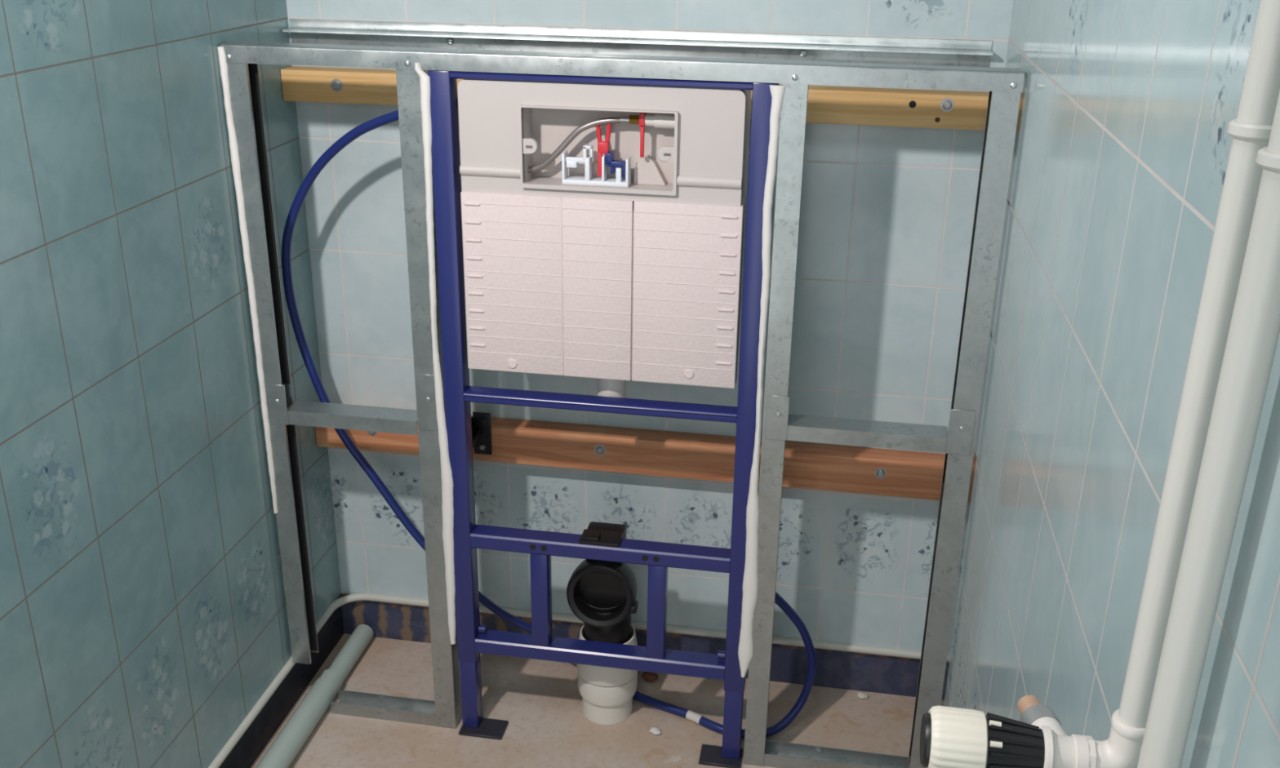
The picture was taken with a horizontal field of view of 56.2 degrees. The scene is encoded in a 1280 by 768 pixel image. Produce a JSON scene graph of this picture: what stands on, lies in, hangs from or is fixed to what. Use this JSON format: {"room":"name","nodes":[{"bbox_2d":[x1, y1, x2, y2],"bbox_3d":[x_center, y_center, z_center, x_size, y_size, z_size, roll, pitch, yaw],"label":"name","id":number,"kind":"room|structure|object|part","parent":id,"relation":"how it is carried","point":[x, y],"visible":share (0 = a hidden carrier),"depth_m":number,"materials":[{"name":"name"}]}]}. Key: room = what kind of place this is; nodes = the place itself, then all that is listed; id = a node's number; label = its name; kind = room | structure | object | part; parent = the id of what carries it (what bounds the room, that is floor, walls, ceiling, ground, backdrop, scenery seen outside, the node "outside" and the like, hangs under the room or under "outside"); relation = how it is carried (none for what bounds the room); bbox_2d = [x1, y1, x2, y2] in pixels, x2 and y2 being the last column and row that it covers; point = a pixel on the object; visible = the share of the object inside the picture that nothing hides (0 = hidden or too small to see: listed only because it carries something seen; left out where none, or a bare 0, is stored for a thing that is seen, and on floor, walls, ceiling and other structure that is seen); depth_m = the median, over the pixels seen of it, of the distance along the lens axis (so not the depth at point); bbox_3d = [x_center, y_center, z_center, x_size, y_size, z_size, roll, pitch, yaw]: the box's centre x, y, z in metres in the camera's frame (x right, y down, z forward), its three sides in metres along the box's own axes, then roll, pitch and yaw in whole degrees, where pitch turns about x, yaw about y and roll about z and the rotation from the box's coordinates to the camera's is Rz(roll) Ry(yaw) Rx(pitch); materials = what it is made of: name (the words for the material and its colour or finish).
{"room":"toilet room","nodes":[
{"label":"toilet room","id":0,"kind":"room"},
{"bbox_2d":[0,0,341,767],"bbox_3d":[-0.856,-0.231,0.849,0.120,2.400,2.499,4,22,9],"label":"wall","id":1,"kind":"structure","parent":0,"point":[144,619],"depth_m":1.64,"materials":[{"name":"tile"}]},
{"bbox_2d":[226,62,318,664],"bbox_3d":[-0.611,-0.003,2.011,0.034,1.098,0.038,4,22,9],"label":"stud","id":2,"kind":"object","parent":1,"relation":"attached to","point":[243,78],"visible":0.83,"depth_m":1.97,"materials":[{"name":"silver metal"}]},
{"bbox_2d":[217,46,277,513],"bbox_3d":[-0.630,-0.140,1.935,0.016,0.785,0.005,4,22,9],"label":"bead","id":3,"kind":"object","parent":2,"relation":"attached to","point":[235,162],"visible":1,"depth_m":1.91},
{"bbox_2d":[218,595,343,767],"bbox_3d":[-0.875,0.927,1.321,0.116,0.100,2.503,4,22,9],"label":"baseboard","id":4,"kind":"structure","parent":1,"relation":"attached to","point":[260,732],"depth_m":2.20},
{"bbox_2d":[208,592,921,767],"bbox_3d":[-0.185,0.808,1.505,1.175,0.016,1.854,4,22,9],"label":"trim","id":5,"kind":"structure","parent":1,"relation":"attached to","point":[237,735],"depth_m":2.29,"materials":[{"name":"plastic"}]},
{"bbox_2d":[250,633,915,767],"bbox_3d":[-0.229,1.050,1.306,1.573,0.100,2.799,4,22,9],"label":"floor","id":6,"kind":"structure","parent":0,"point":[541,701],"depth_m":2.21,"materials":[{"name":"beige concrete"}]},
{"bbox_2d":[255,624,373,767],"bbox_3d":[-0.725,0.866,1.543,0.047,0.047,1.968,4,22,9],"label":"drain pipe","id":7,"kind":"object","parent":6,"relation":"on","point":[281,753],"visible":1,"depth_m":2.19,"materials":[{"name":"grey plastic"}]},
{"bbox_2d":[329,689,435,726],"bbox_3d":[-0.472,0.603,2.231,0.204,0.026,0.038,4,22,9],"label":"floor track","id":8,"kind":"object","parent":6,"relation":"on","point":[397,708],"visible":0.95,"depth_m":2.23,"materials":[{"name":"metal"}]},
{"bbox_2d":[395,69,462,728],"bbox_3d":[-0.345,0.066,1.991,0.038,1.203,0.038,4,22,9],"label":"stud","id":9,"kind":"object","parent":6,"relation":"on","point":[446,664],"visible":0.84,"depth_m":1.93,"materials":[{"name":"silver metal"}]},
{"bbox_2d":[264,373,437,435],"bbox_3d":[-0.475,0.018,1.997,0.296,0.111,0.050,4,22,9],"label":"rail","id":10,"kind":"object","parent":9,"relation":"attached to","point":[304,413],"visible":1,"depth_m":2.00,"materials":[{"name":"metal"}]},
{"bbox_2d":[414,62,455,644],"bbox_3d":[-0.324,-0.004,1.935,0.027,1.002,0.005,4,22,9],"label":"bead","id":11,"kind":"object","parent":9,"relation":"attached to","point":[424,80],"visible":1,"depth_m":1.94},
{"bbox_2d":[219,41,1024,92],"bbox_3d":[-0.051,-0.459,1.724,1.164,0.027,0.044,4,22,9],"label":"rail","id":12,"kind":"object","parent":9,"relation":"attached to","point":[702,68],"visible":1,"depth_m":1.70,"materials":[{"name":"metal"}]},
{"bbox_2d":[427,70,779,767],"bbox_3d":[-0.064,0.101,1.950,0.514,1.179,0.062,4,22,9],"label":"frame","id":13,"kind":"object","parent":6,"relation":"on","point":[473,638],"visible":0.96,"depth_m":1.98,"materials":[{"name":"blue metal"}]},
{"bbox_3d":[-0.299,0.013,1.960,0.034,1.030,0.036,4,22,9],"label":"leg","id":14,"kind":"part","parent":13,"relation":"part of","materials":[{"name":"blue metal"}]},
{"bbox_3d":[-0.287,0.630,2.197,0.080,0.006,0.050,4,22,9],"label":"foot plate","id":15,"kind":"part","parent":13,"relation":"part of","materials":[{"name":"metal"}]},
{"bbox_3d":[-0.171,0.369,2.080,0.030,0.184,0.032,4,22,9],"label":"post","id":16,"kind":"part","parent":13,"relation":"part of","materials":[{"name":"blue metal"}]},
{"bbox_2d":[457,79,751,398],"bbox_3d":[-0.052,-0.207,1.874,0.429,0.528,0.127,4,22,9],"label":"cistern","id":17,"kind":"object","parent":13,"relation":"attached to","point":[602,225],"visible":0.98,"depth_m":1.81,"materials":[{"name":"plastic"}]},
{"bbox_2d":[280,97,816,737],"bbox_3d":[-0.144,0.070,2.080,0.954,1.133,0.162,4,22,9],"label":"hose","id":18,"kind":"object","parent":17,"relation":"attached to","point":[392,117],"visible":0.66,"depth_m":2.14,"materials":[{"name":"blue plastic"}]},
{"bbox_3d":[-0.061,-0.344,1.758,0.234,0.122,0.012,4,22,9],"label":"opening frame","id":19,"kind":"part","parent":17,"relation":"part of","materials":[{"name":"plastic"}]},
{"bbox_3d":[-0.055,-0.349,1.783,0.024,0.078,0.015,4,22,9],"label":"flush lever","id":20,"kind":"part","parent":17,"relation":"part of","materials":[{"name":"red plastic"}]},
{"bbox_2d":[597,377,626,398],"bbox_3d":[-0.046,0.002,1.960,0.047,0.076,0.047,4,22,9],"label":"outlet","id":21,"kind":"object","parent":17,"relation":"attached to","point":[606,387],"depth_m":1.94,"materials":[{"name":"white plastic"}]},
{"bbox_3d":[-0.050,-0.250,1.879,0.424,0.452,0.085,4,22,9],"label":"tank","id":22,"kind":"part","parent":17,"relation":"part of","materials":[{"name":"plastic"}]},
{"bbox_3d":[0.029,0.384,2.050,0.030,0.184,0.032,4,22,9],"label":"post","id":23,"kind":"part","parent":13,"relation":"part of","materials":[{"name":"blue metal"}]},
{"bbox_3d":[0.144,0.663,2.132,0.074,0.006,0.050,4,22,9],"label":"foot plate","id":24,"kind":"part","parent":13,"relation":"part of","materials":[{"name":"metal"}]},
{"bbox_3d":[0.172,0.048,1.889,0.036,1.030,0.036,4,22,9],"label":"leg","id":25,"kind":"part","parent":13,"relation":"part of","materials":[{"name":"blue metal"}]},
{"bbox_2d":[577,624,637,724],"bbox_3d":[-0.060,0.533,2.225,0.114,0.172,0.114,4,22,9],"label":"pipe","id":26,"kind":"object","parent":6,"relation":"on","point":[607,694],"visible":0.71,"depth_m":2.19,"materials":[{"name":"white plastic"}]},
{"bbox_2d":[566,521,638,644],"bbox_3d":[-0.061,0.362,2.159,0.128,0.232,0.113,4,22,9],"label":"waste elbow","id":27,"kind":"object","parent":26,"relation":"attached to","point":[602,594],"visible":0.92,"depth_m":2.14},
{"bbox_2d":[641,671,657,682],"bbox_3d":[0.021,0.571,2.343,0.030,0.016,0.032,13,25,28],"label":"fragment","id":28,"kind":"object","parent":6,"relation":"on","point":[648,676],"visible":0.84,"depth_m":2.33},
{"bbox_2d":[648,726,660,734],"bbox_3d":[0.028,0.634,2.192,0.022,0.011,0.018,4,22,9],"label":"crumb","id":29,"kind":"object","parent":6,"relation":"on","point":[655,731],"visible":1,"depth_m":2.19,"materials":[{"name":"white"}]},
{"bbox_2d":[743,83,808,765],"bbox_3d":[0.212,0.108,1.907,0.036,1.203,0.038,4,22,9],"label":"stud","id":30,"kind":"object","parent":6,"relation":"on","point":[793,122],"visible":0.94,"depth_m":1.84,"materials":[{"name":"silver metal"}]},
{"bbox_2d":[737,84,786,677],"bbox_3d":[0.186,0.042,1.861,0.027,0.991,0.005,4,22,9],"label":"bead","id":31,"kind":"object","parent":30,"relation":"attached to","point":[749,582],"visible":1,"depth_m":1.87},
{"bbox_2d":[764,395,975,455],"bbox_3d":[0.355,0.055,1.862,0.314,0.074,0.050,4,22,9],"label":"rail","id":32,"kind":"object","parent":30,"relation":"attached to","point":[780,424],"visible":1,"depth_m":1.85,"materials":[{"name":"metal"}]},
{"bbox_2d":[764,740,908,767],"bbox_3d":[0.345,0.665,2.109,0.249,0.026,0.038,4,22,9],"label":"floor track","id":33,"kind":"object","parent":6,"relation":"on","point":[777,754],"visible":1,"depth_m":2.12,"materials":[{"name":"metal"}]},
{"bbox_2d":[857,692,868,698],"bbox_3d":[0.428,0.598,2.298,0.021,0.009,0.018,4,22,9],"label":"crumb","id":34,"kind":"object","parent":6,"relation":"on","point":[860,695],"visible":1,"depth_m":2.29,"materials":[{"name":"beige plastic"}]},
{"bbox_2d":[906,91,1021,767],"bbox_3d":[0.495,0.130,1.865,0.038,1.203,0.038,4,22,9],"label":"stud","id":35,"kind":"object","parent":6,"relation":"on","point":[1002,108],"visible":0.84,"depth_m":1.79,"materials":[{"name":"silver metal"}]},
{"bbox_2d":[286,0,1013,651],"bbox_3d":[-0.002,-0.665,1.951,1.573,2.400,0.120,4,22,9],"label":"wall","id":36,"kind":"structure","parent":0,"point":[886,226],"depth_m":2.12,"materials":[{"name":"tile"}]},
{"bbox_2d":[315,415,945,500],"bbox_3d":[-0.029,0.121,2.177,1.169,0.070,0.053,4,22,9],"label":"batten","id":37,"kind":"object","parent":36,"relation":"attached to","point":[806,465],"visible":0.77,"depth_m":2.15,"materials":[{"name":"brown wood"}]},
{"bbox_2d":[471,411,492,454],"bbox_3d":[-0.303,0.119,2.113,0.037,0.083,0.163,4,22,9],"label":"wall bracket","id":38,"kind":"object","parent":37,"relation":"attached to","point":[481,421],"visible":0.82,"depth_m":2.18,"materials":[{"name":"black metal"}]},
{"bbox_3d":[-0.304,0.117,2.108,0.010,0.010,0.156,4,22,9],"label":"threaded rod","id":39,"kind":"part","parent":38,"relation":"part of","materials":[{"name":"grey metal"}]},
{"bbox_2d":[340,593,919,697],"bbox_3d":[-0.019,0.492,2.422,1.373,0.100,0.116,4,22,9],"label":"baseboard","id":40,"kind":"structure","parent":36,"relation":"attached to","point":[855,671],"depth_m":2.33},
{"bbox_2d":[280,66,989,130],"bbox_3d":[-0.021,-0.465,1.940,1.169,0.052,0.053,4,22,9],"label":"batten","id":41,"kind":"object","parent":36,"relation":"attached to","point":[826,104],"visible":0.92,"depth_m":1.87,"materials":[{"name":"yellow wood"}]},
{"bbox_2d":[282,18,992,67],"bbox_3d":[-0.026,-0.546,1.920,1.146,0.041,0.030,4,22,9],"label":"wall rail","id":42,"kind":"object","parent":36,"relation":"attached to","point":[824,48],"visible":0.95,"depth_m":1.92,"materials":[{"name":"metal"}]},
{"bbox_2d":[940,0,1279,767],"bbox_3d":[0.419,-0.134,0.657,0.120,2.400,2.499,4,22,9],"label":"wall","id":43,"kind":"structure","parent":0,"point":[1122,144],"depth_m":1.07,"materials":[{"name":"tile"}]},
{"bbox_2d":[1094,0,1279,767],"bbox_3d":[0.339,-0.488,0.510,0.047,1.634,0.027,4,22,9],"label":"pipe","id":44,"kind":"object","parent":43,"relation":"attached to","point":[1251,131],"visible":0.8,"depth_m":0.70,"materials":[{"name":"white plastic"}]},
{"bbox_2d":[920,694,1096,767],"bbox_3d":[0.255,0.245,0.839,0.113,0.048,0.081,4,22,9],"label":"radiator valve","id":45,"kind":"object","parent":44,"relation":"attached to","point":[951,737],"visible":1,"depth_m":0.81,"materials":[{"name":"beige plastic"}]},
{"bbox_2d":[1031,716,1066,735],"bbox_3d":[0.285,0.249,0.831,0.024,0.024,0.026,-1,22,-4],"label":"outlet","id":46,"kind":"object","parent":45,"relation":"attached to","point":[1040,726],"depth_m":0.83,"materials":[{"name":"white plastic"}]},
{"bbox_2d":[1137,90,1279,767],"bbox_3d":[0.327,-0.064,0.615,0.038,2.499,0.031,4,22,9],"label":"pipe","id":47,"kind":"object","parent":43,"relation":"attached to","point":[1254,331],"visible":1,"depth_m":0.65,"materials":[{"name":"white plastic"}]}
]}

